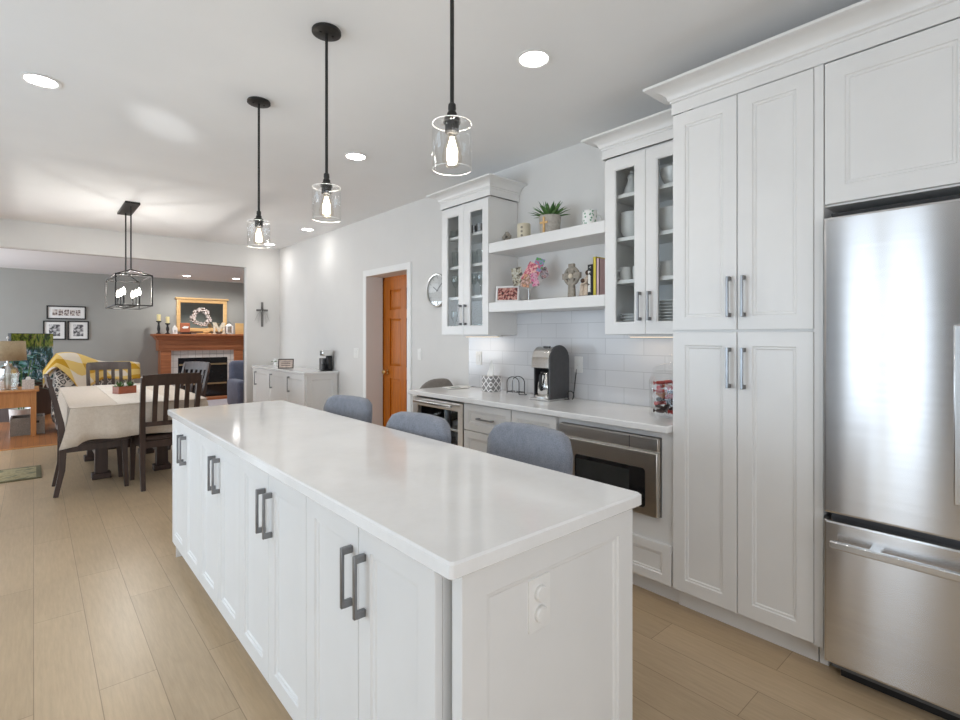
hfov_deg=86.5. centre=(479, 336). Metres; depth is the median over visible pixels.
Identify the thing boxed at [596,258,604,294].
book
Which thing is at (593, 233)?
wall shelf
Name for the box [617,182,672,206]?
shelf
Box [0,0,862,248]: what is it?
ceiling
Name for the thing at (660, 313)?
plate
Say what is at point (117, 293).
candle
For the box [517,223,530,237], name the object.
candle
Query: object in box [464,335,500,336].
lamp
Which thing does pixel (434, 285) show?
wall clock
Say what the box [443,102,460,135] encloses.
socket
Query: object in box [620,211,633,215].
bowl
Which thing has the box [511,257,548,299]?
stand
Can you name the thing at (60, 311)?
print
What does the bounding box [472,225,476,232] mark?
tumbler
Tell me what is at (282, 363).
sign
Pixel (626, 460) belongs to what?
microwave oven
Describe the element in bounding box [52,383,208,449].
tablecloth
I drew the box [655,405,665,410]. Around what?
candy
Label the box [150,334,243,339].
mantel shelf
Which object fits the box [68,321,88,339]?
picture frame
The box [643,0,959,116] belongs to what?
crown molding
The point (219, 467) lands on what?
base cabinet
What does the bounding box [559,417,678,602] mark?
base cabinet
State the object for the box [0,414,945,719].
floor
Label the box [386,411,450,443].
counter stool
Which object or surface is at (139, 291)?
candle
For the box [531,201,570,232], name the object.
potted succulent
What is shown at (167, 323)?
candlestick
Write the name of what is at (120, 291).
candle
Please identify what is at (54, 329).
print
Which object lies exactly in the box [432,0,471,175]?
pendant lamp
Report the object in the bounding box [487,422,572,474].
counter stool
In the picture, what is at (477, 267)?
shelf
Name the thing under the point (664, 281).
shelf
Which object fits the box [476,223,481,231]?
tumbler
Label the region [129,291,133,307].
candle
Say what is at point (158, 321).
candlestick
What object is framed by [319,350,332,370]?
coffee machine
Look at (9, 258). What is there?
ceiling
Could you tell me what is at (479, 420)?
base cabinet
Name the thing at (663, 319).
plate
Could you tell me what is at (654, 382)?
candy
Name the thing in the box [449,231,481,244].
shelf
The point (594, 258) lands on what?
book
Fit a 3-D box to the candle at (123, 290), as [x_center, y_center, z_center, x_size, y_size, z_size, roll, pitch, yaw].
[-3.657,-0.409,5.278,0.086,0.200,0.036,0,0,-41]
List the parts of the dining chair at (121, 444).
rail, post, post, seat, leg, leg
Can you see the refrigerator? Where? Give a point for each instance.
(892, 272)
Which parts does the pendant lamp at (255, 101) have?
rod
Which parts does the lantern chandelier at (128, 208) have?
rod, rod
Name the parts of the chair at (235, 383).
arm, backrest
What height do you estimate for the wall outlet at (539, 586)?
0.125 m
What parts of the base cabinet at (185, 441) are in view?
door, handle, handle, door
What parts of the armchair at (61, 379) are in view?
arm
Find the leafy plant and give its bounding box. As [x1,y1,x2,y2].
[0,352,46,419]
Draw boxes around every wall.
[0,218,278,402]
[0,247,239,267]
[0,268,243,384]
[279,16,959,425]
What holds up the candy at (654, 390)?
in the glass jar
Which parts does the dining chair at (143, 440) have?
leg, post, seat, rail, rail, post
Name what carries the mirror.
attached to the wall at (114, 334)
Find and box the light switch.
[418,348,421,359]
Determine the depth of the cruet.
3.09 m
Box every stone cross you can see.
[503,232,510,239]
[562,263,581,296]
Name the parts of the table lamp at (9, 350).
stem, lamp shade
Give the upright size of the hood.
0.152 m
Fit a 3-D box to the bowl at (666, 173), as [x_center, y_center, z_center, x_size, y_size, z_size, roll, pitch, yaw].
[1.115,-0.903,2.917,0.170,0.100,0.170,0,0,-41]
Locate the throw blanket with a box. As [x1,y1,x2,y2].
[43,352,140,386]
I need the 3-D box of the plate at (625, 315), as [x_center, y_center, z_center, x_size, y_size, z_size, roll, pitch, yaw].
[0.944,-0.127,3.119,0.170,0.017,0.170,0,0,-41]
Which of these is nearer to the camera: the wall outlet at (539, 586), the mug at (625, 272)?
the wall outlet at (539, 586)
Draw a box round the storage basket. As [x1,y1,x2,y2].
[10,413,44,436]
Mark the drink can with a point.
(447, 413)
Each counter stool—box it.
[323,395,371,422]
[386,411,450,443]
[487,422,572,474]
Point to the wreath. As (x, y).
(193, 317)
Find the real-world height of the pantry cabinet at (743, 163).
2.462 m
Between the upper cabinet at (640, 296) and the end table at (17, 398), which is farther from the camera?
the end table at (17, 398)
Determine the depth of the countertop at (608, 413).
3.25 m
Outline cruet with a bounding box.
[623,171,633,193]
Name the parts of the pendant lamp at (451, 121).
rod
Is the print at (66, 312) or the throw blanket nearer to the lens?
the throw blanket
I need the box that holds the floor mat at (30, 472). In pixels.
[0,465,41,482]
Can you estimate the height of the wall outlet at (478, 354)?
0.116 m
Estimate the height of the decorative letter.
0.255 m
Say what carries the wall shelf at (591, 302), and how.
attached to the wall at (321, 276)
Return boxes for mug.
[582,209,601,223]
[617,267,631,279]
[659,260,672,275]
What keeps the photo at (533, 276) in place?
attached to the stand
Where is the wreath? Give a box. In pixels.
[190,308,211,325]
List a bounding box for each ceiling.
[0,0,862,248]
[0,248,243,282]
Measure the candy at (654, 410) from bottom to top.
0.025 m
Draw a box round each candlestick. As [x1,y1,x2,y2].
[156,314,160,333]
[165,317,169,333]
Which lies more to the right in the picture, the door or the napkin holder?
the napkin holder
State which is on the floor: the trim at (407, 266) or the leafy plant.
the leafy plant
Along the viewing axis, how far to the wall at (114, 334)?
10.18 m
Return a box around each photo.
[496,286,519,301]
[511,267,525,288]
[520,274,530,287]
[521,261,539,287]
[529,272,539,289]
[531,257,544,288]
[533,267,548,288]
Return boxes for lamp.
[0,336,26,389]
[247,96,270,247]
[312,22,340,222]
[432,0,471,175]
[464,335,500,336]
[628,335,672,336]
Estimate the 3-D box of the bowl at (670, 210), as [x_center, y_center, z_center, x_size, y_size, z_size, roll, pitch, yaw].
[1.109,-0.682,2.931,0.160,0.060,0.160,0,0,-41]
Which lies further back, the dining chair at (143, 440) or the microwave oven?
the dining chair at (143, 440)
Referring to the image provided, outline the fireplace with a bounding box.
[150,334,243,399]
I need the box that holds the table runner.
[95,383,170,403]
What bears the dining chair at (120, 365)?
on the floor
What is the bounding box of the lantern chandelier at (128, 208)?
[105,201,152,309]
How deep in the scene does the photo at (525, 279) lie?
3.73 m
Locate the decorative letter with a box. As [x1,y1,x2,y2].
[212,322,224,333]
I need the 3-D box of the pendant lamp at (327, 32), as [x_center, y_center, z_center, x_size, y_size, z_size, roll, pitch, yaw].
[-0.693,-0.954,2.304,0.128,0.854,0.128,0,0,-41]
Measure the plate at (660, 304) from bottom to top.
0.017 m
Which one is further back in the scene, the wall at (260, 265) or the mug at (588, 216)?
the wall at (260, 265)
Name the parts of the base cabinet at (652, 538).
drawer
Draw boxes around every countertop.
[168,400,640,579]
[252,365,338,374]
[408,386,672,433]
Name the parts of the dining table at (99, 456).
leg, leg, leg, leg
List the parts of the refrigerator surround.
panel, door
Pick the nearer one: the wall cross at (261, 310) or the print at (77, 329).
the wall cross at (261, 310)
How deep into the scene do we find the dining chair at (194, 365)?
6.66 m
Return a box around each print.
[49,324,59,335]
[52,309,57,314]
[58,309,62,315]
[64,310,68,315]
[70,310,74,315]
[73,325,82,335]
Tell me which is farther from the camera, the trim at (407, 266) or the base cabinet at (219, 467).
the trim at (407, 266)
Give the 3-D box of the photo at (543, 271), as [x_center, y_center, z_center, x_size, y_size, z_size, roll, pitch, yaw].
[0.431,-0.424,3.722,0.075,0.168,0.138,0,0,-41]
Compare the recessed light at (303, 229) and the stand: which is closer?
the stand
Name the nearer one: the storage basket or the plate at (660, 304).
the plate at (660, 304)
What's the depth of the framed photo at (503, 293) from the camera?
3.87 m
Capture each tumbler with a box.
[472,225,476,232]
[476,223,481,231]
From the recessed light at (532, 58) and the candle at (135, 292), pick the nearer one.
the recessed light at (532, 58)
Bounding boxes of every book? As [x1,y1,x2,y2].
[588,264,590,295]
[591,264,592,294]
[593,257,604,294]
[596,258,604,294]
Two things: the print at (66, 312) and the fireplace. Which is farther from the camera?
the fireplace
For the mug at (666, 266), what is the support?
on the upper cabinet at (640, 296)
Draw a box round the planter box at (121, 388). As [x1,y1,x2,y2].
[112,380,135,393]
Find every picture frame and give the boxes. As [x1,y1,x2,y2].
[43,321,65,339]
[46,305,85,319]
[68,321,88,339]
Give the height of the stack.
0.009 m
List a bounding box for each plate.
[620,314,633,316]
[620,317,633,319]
[659,299,672,302]
[659,303,672,305]
[659,306,672,308]
[659,309,672,311]
[659,312,672,314]
[659,315,672,317]
[659,318,672,320]
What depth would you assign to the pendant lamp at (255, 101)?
2.99 m
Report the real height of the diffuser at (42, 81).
0.001 m
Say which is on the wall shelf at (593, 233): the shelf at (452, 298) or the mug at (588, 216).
the mug at (588, 216)
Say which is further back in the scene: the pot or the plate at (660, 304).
the pot
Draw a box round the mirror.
[175,297,228,331]
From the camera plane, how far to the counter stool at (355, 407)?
3.15 m
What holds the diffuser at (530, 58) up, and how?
attached to the recessed light at (532, 58)
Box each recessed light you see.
[19,72,61,88]
[300,228,313,230]
[344,152,367,160]
[516,49,551,68]
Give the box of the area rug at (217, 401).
[207,399,227,405]
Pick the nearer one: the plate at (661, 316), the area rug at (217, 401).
the plate at (661, 316)
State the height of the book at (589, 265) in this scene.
0.205 m
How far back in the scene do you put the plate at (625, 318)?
3.08 m
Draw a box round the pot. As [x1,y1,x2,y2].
[539,214,560,232]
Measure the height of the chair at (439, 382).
0.986 m
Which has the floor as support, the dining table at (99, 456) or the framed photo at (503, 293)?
the dining table at (99, 456)
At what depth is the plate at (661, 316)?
2.87 m
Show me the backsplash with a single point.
(623, 369)
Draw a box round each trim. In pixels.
[0,444,56,450]
[363,262,411,411]
[383,274,406,426]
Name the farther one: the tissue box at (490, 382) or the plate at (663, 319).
the tissue box at (490, 382)
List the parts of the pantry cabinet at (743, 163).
door, door, handle, handle, handle, handle, door, door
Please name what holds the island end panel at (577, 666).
on the floor
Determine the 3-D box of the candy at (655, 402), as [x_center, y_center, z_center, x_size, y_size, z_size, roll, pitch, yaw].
[1.004,0.371,2.842,0.072,0.025,0.024,0,0,-27]
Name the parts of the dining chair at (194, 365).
post, rail, post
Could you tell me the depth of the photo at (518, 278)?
3.77 m
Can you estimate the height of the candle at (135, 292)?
0.200 m
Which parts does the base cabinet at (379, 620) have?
door, handle, handle, door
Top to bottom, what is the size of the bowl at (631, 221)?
0.062 m
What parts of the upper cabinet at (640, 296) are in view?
door, crown, handle, handle, door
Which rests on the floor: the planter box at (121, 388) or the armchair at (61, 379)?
the armchair at (61, 379)
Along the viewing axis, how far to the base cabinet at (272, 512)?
1.80 m
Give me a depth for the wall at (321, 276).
5.49 m
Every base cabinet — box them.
[172,418,199,580]
[200,434,239,640]
[240,458,305,719]
[306,497,451,719]
[464,403,511,452]
[512,410,558,430]
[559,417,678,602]
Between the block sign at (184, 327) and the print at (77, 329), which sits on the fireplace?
the block sign at (184, 327)
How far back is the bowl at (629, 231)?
3.08 m
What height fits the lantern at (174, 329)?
0.179 m
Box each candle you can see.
[116,290,124,307]
[119,289,127,306]
[122,287,125,303]
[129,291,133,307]
[133,289,137,306]
[137,288,140,304]
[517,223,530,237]
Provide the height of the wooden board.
0.245 m
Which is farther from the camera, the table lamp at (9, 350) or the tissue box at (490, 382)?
the table lamp at (9, 350)
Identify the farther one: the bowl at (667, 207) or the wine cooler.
the wine cooler
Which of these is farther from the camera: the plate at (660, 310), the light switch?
the light switch
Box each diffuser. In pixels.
[24,75,56,86]
[347,154,364,159]
[520,52,547,65]
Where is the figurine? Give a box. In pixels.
[579,270,587,295]
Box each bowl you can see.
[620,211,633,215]
[620,214,633,218]
[620,217,633,222]
[620,220,633,225]
[620,224,633,228]
[620,227,633,236]
[659,165,672,183]
[659,206,672,211]
[659,209,672,214]
[659,213,672,218]
[659,216,672,221]
[659,220,672,230]
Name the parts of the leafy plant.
pot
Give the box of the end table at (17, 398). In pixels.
[0,386,38,435]
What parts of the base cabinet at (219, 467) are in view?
door, handle, handle, door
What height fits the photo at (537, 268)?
0.239 m
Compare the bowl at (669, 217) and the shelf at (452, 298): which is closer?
the bowl at (669, 217)
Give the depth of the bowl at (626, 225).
3.08 m
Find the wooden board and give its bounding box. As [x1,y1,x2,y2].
[235,323,243,333]
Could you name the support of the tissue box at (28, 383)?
on the end table at (17, 398)
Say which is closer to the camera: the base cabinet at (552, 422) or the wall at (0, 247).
the base cabinet at (552, 422)
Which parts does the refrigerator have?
freezer drawer, door, handle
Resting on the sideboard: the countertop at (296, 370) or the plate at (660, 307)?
the countertop at (296, 370)
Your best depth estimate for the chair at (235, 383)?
9.06 m
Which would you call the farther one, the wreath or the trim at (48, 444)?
the wreath
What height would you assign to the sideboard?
0.885 m
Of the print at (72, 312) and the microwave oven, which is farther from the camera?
the print at (72, 312)
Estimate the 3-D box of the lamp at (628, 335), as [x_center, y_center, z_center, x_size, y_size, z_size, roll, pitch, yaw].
[1.097,-0.001,3.047,0.035,0.016,0.460,0,0,-41]
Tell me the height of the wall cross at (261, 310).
0.380 m
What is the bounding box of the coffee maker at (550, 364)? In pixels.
[529,345,576,401]
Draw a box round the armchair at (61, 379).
[51,368,133,422]
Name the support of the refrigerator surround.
on the floor
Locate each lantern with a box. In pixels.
[172,325,177,333]
[225,322,232,333]
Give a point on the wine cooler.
(421, 404)
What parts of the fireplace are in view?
glass door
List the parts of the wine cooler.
handle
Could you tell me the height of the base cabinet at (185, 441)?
0.878 m
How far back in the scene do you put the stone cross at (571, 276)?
3.44 m
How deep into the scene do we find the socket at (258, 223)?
2.98 m
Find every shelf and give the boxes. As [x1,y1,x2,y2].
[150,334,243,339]
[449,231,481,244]
[449,262,481,272]
[449,295,481,301]
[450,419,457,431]
[489,220,604,256]
[489,294,604,312]
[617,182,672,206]
[617,229,672,247]
[617,275,672,286]
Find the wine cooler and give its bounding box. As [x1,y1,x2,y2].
[413,395,464,446]
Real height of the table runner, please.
0.002 m
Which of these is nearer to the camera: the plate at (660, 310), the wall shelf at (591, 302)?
the plate at (660, 310)
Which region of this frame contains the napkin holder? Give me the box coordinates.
[507,376,526,394]
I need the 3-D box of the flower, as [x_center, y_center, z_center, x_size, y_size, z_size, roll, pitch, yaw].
[-3.042,0.388,7.602,0.129,0.113,0.118,0,0,-41]
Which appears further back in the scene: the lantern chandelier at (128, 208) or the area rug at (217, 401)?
the area rug at (217, 401)
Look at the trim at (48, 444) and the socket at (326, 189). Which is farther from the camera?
the trim at (48, 444)
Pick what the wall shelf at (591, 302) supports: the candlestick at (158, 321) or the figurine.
the figurine
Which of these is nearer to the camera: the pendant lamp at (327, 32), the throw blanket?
the pendant lamp at (327, 32)
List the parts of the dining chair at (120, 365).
post, rail, post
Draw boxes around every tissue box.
[22,376,33,389]
[482,360,499,391]
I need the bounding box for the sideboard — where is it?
[253,368,337,410]
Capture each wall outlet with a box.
[476,352,481,364]
[528,572,549,633]
[574,356,582,372]
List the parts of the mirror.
glass, cornice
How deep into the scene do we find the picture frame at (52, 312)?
9.78 m
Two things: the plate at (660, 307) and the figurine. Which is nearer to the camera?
the plate at (660, 307)
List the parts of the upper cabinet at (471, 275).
door, handle, handle, crown, door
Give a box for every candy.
[653,380,666,384]
[653,389,666,392]
[653,409,666,412]
[654,401,666,404]
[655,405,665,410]
[656,392,664,397]
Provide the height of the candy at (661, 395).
0.032 m
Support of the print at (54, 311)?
attached to the picture frame at (52, 312)
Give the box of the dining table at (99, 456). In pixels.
[84,438,170,479]
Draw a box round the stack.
[443,385,471,388]
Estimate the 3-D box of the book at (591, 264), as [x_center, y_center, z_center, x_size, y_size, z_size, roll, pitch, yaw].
[0.773,-0.359,3.315,0.150,0.205,0.016,0,0,-41]
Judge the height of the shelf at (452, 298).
0.022 m
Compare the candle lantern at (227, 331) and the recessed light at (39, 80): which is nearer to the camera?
the recessed light at (39, 80)
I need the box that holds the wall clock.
[426,273,441,306]
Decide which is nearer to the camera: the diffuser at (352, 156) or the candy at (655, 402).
the candy at (655, 402)
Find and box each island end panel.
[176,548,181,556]
[452,509,631,719]
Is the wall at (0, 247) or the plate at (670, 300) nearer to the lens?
the plate at (670, 300)
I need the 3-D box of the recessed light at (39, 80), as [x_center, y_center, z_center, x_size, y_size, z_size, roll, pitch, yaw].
[-2.369,-1.377,2.751,0.176,0.007,0.176,0,0,-41]
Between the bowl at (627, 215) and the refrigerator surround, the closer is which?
the refrigerator surround
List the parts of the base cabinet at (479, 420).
drawer, handle, drawer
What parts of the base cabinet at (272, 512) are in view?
door, handle, handle, door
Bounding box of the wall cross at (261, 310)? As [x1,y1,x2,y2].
[255,302,269,326]
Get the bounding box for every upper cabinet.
[426,173,526,334]
[581,108,692,334]
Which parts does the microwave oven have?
pane, control panel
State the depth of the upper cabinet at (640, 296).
2.96 m
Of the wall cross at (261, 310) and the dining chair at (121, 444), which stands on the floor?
the dining chair at (121, 444)
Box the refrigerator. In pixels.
[824,194,959,719]
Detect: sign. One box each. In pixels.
[180,323,190,333]
[278,359,293,368]
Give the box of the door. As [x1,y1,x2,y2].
[382,277,406,426]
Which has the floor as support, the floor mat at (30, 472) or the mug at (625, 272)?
the floor mat at (30, 472)
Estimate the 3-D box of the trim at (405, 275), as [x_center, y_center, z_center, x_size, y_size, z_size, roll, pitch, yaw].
[-0.871,0.317,5.830,0.070,2.090,0.920,0,0,-41]
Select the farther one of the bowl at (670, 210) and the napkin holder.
the napkin holder
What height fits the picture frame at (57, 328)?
0.360 m
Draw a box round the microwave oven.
[559,422,661,517]
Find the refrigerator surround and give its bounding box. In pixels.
[814,18,959,665]
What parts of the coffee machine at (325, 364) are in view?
water tank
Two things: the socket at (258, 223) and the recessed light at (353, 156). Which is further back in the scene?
the recessed light at (353, 156)
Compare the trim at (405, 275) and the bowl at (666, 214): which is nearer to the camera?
the bowl at (666, 214)
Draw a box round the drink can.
[444,409,451,426]
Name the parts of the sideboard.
door, door, door, panel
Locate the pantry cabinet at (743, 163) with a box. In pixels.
[673,68,819,661]
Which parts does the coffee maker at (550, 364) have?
carafe handle, carafe lid, cord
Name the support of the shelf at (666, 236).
attached to the upper cabinet at (640, 296)
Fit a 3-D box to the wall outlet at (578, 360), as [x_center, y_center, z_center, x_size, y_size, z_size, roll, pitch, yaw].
[0.703,0.202,3.639,0.008,0.116,0.072,0,0,-41]
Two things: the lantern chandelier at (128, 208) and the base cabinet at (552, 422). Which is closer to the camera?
the base cabinet at (552, 422)
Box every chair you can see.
[43,374,128,497]
[86,361,131,437]
[130,373,201,491]
[168,361,210,449]
[227,360,243,403]
[420,378,452,388]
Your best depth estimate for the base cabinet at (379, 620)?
1.29 m
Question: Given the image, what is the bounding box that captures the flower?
[271,358,277,365]
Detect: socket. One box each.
[254,211,263,227]
[320,173,332,195]
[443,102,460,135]
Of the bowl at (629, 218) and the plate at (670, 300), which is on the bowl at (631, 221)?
the bowl at (629, 218)
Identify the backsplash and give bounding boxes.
[469,309,672,407]
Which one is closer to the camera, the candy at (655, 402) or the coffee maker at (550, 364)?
the candy at (655, 402)
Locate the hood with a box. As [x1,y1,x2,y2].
[532,346,553,367]
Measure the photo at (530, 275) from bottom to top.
0.209 m

